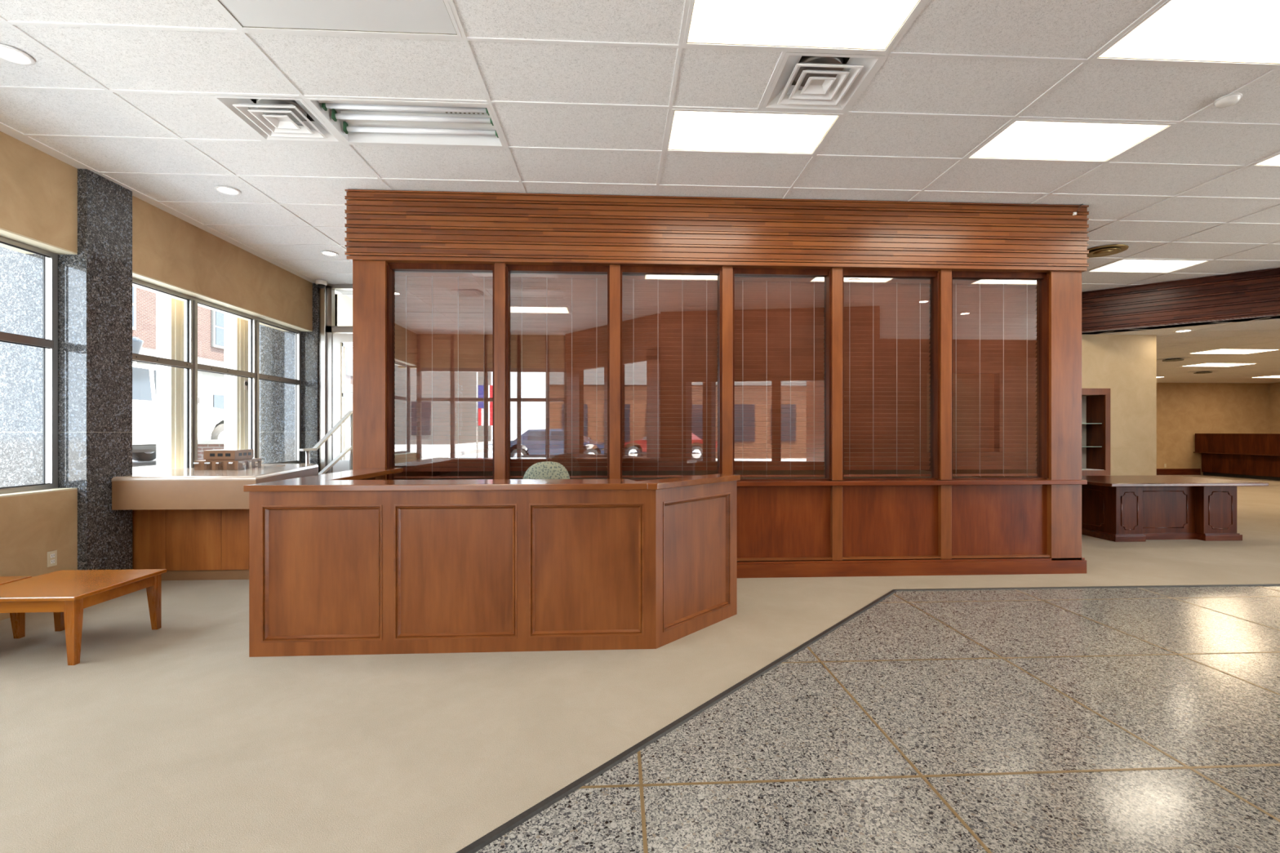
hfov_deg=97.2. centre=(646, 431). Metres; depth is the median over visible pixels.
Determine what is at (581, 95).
ceiling
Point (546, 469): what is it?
office chair
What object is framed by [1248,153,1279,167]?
ceiling light
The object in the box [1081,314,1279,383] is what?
ceiling
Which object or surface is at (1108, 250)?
ceiling vent
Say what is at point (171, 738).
floor
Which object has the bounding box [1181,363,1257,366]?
recessed light
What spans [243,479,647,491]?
countertop
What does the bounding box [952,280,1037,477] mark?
window pane
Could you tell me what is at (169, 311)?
post
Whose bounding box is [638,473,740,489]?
countertop
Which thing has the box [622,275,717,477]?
window pane
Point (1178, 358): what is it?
ceiling vent
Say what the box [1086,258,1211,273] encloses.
ceiling light
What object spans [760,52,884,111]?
ceiling vent
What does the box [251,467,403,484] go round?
countertop
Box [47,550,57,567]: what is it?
wall outlet
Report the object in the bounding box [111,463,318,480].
countertop
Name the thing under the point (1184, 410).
wall
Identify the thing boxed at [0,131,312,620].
wall
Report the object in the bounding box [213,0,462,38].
ceiling light
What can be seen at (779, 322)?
window pane
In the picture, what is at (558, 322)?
window pane
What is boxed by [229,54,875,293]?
ceiling
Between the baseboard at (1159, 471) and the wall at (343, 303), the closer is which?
the wall at (343, 303)
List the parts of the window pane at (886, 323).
ladder cord, ladder cord, rail, ladder cord, ladder cord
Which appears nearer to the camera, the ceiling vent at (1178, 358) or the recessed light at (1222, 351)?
the recessed light at (1222, 351)
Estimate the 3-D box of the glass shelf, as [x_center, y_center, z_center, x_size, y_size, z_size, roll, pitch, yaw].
[7.103,0.245,9.262,0.512,0.010,0.310,0,0,-3]
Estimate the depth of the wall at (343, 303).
10.09 m
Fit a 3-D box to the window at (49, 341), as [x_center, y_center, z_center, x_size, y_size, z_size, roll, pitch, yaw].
[-4.765,-0.507,1.144,0.090,1.961,7.175,0,0,-3]
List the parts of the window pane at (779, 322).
ladder cord, ladder cord, rail, ladder cord, ladder cord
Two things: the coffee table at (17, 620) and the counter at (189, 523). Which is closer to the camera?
the coffee table at (17, 620)
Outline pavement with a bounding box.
[132,440,349,472]
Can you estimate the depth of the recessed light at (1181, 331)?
8.75 m
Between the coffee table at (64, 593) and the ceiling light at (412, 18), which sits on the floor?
the coffee table at (64, 593)
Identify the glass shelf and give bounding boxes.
[1081,445,1102,447]
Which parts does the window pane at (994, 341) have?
ladder cord, ladder cord, rail, ladder cord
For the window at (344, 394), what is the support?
in the wall at (343, 303)
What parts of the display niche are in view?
panel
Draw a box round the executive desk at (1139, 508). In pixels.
[1081,475,1268,542]
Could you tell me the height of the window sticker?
0.140 m
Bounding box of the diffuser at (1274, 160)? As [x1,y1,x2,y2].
[1256,154,1279,164]
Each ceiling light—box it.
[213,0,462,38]
[305,97,505,147]
[664,95,843,155]
[682,0,924,53]
[964,119,1176,162]
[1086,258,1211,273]
[1090,0,1279,66]
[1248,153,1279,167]
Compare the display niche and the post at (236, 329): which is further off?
the display niche
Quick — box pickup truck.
[132,364,224,461]
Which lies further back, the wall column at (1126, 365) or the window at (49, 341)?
the wall column at (1126, 365)
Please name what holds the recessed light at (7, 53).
in the ceiling at (581, 95)
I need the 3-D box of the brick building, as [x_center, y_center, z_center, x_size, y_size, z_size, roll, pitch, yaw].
[-27.514,-4.960,33.631,8.500,11.300,50.000,0,0,-3]
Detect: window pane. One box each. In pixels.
[393,271,492,479]
[510,273,607,478]
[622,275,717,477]
[734,276,825,478]
[844,278,930,477]
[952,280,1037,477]
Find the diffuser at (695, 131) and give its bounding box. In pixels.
[667,111,837,152]
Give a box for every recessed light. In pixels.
[0,44,35,65]
[213,185,240,195]
[320,250,338,256]
[1173,329,1194,332]
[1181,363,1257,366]
[1191,348,1279,354]
[1251,375,1279,377]
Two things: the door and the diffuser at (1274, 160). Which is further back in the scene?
the door
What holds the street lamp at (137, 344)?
on the pavement
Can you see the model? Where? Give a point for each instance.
(224, 459)
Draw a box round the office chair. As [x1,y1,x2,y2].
[522,461,569,479]
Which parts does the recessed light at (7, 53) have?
bulb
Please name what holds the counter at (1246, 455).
on the floor
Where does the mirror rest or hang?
attached to the pickup truck
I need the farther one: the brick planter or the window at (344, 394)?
the brick planter
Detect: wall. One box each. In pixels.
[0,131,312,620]
[334,293,352,333]
[1156,382,1270,475]
[1270,382,1279,433]
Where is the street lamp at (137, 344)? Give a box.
[132,336,144,364]
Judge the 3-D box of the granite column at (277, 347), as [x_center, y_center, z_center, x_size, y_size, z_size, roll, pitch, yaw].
[-5.358,-0.540,8.626,0.905,3.860,0.500,0,0,-3]
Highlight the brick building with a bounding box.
[132,286,352,439]
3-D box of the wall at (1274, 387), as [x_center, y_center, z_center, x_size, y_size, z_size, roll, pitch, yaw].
[20.612,-0.098,11.975,0.200,2.975,13.000,0,0,-3]
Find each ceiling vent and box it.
[210,95,343,142]
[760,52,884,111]
[1087,244,1128,257]
[1156,356,1191,361]
[1188,370,1217,373]
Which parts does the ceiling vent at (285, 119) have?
plate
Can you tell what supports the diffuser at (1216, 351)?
attached to the recessed light at (1222, 351)
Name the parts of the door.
steel post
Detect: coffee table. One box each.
[0,568,167,665]
[0,576,31,638]
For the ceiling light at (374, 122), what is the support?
attached to the ceiling at (581, 95)
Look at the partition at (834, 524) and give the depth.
5.43 m
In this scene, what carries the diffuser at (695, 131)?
attached to the ceiling light at (695, 131)
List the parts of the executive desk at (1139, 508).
panel moulding, panel moulding, panel moulding, modesty panel, panel, panel moulding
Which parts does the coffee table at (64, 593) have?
leg, leg, leg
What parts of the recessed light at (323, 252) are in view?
bulb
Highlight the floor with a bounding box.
[0,475,1279,852]
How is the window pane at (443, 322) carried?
attached to the partition at (834, 524)
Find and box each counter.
[111,463,318,580]
[1193,433,1279,480]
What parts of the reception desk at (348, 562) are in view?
moulding, panel, moulding, panel, panel, moulding, panel, frame, moulding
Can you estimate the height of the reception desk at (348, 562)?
1.061 m
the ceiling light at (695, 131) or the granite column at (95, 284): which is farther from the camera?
the granite column at (95, 284)
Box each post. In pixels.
[155,293,183,471]
[224,313,248,448]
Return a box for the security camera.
[315,279,327,288]
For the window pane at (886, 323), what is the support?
attached to the partition at (834, 524)
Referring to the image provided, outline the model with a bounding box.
[194,448,261,470]
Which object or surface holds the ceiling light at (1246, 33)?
attached to the ceiling at (581, 95)
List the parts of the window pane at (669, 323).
ladder cord, rail, ladder cord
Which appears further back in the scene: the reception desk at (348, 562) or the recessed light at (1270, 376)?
the recessed light at (1270, 376)
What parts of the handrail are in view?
post, rail, rail, post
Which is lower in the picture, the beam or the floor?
the floor
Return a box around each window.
[0,235,57,493]
[132,277,301,468]
[339,333,352,460]
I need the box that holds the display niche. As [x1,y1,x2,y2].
[1081,388,1110,475]
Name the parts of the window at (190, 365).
transom rail, transom rail, transom rail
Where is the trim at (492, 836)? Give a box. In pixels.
[456,583,1279,852]
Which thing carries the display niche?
attached to the wall column at (1126, 365)
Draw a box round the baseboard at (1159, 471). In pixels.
[1156,468,1200,475]
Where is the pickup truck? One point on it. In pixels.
(211, 420)
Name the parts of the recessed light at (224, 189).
bulb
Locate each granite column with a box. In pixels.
[0,168,132,569]
[259,283,318,464]
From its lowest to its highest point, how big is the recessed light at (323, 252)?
0.007 m
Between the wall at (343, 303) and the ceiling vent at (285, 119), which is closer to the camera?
the ceiling vent at (285, 119)
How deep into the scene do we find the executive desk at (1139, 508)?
7.25 m
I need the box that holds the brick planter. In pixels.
[197,439,224,460]
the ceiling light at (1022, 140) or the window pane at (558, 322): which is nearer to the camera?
the ceiling light at (1022, 140)
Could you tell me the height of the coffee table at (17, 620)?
0.405 m
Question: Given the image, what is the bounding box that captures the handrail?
[299,410,352,475]
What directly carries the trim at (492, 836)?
on the floor
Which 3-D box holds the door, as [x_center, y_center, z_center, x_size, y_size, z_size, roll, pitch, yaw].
[-3.897,-0.610,8.551,2.106,3.200,0.180,0,0,-3]
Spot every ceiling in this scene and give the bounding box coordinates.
[0,0,1279,298]
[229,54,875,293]
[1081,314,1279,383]
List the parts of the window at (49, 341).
transom rail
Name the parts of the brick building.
pane, pane, cornice, pane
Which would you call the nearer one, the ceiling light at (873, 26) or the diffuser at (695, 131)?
the ceiling light at (873, 26)
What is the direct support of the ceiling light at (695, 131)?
attached to the ceiling at (581, 95)
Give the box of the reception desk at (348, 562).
[243,467,740,657]
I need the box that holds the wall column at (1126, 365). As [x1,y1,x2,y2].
[1081,334,1156,475]
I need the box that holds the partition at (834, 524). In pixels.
[344,189,1088,577]
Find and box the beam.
[1081,267,1279,334]
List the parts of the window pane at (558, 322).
ladder cord, rail, ladder cord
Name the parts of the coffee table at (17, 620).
leg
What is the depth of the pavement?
11.71 m
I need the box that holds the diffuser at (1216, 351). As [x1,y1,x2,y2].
[1193,349,1278,353]
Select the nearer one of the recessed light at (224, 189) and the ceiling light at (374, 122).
the ceiling light at (374, 122)
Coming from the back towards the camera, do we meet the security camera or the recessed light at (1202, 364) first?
the recessed light at (1202, 364)
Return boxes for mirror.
[197,396,204,404]
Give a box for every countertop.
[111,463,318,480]
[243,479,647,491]
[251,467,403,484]
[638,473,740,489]
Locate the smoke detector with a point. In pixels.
(1227, 100)
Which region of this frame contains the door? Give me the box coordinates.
[318,284,352,473]
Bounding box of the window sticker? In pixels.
[244,379,248,391]
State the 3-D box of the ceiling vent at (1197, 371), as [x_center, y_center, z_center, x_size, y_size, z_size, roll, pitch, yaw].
[14.466,-1.542,14.663,0.560,0.045,0.560,0,0,-3]
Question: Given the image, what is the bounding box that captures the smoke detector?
[1213,92,1242,107]
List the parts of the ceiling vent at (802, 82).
plate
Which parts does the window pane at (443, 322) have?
ladder cord, ladder cord, rail, ladder cord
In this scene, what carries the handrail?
attached to the entry steps
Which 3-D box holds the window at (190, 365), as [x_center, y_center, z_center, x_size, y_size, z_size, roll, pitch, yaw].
[-5.055,-0.507,6.774,0.090,1.961,3.190,0,0,-3]

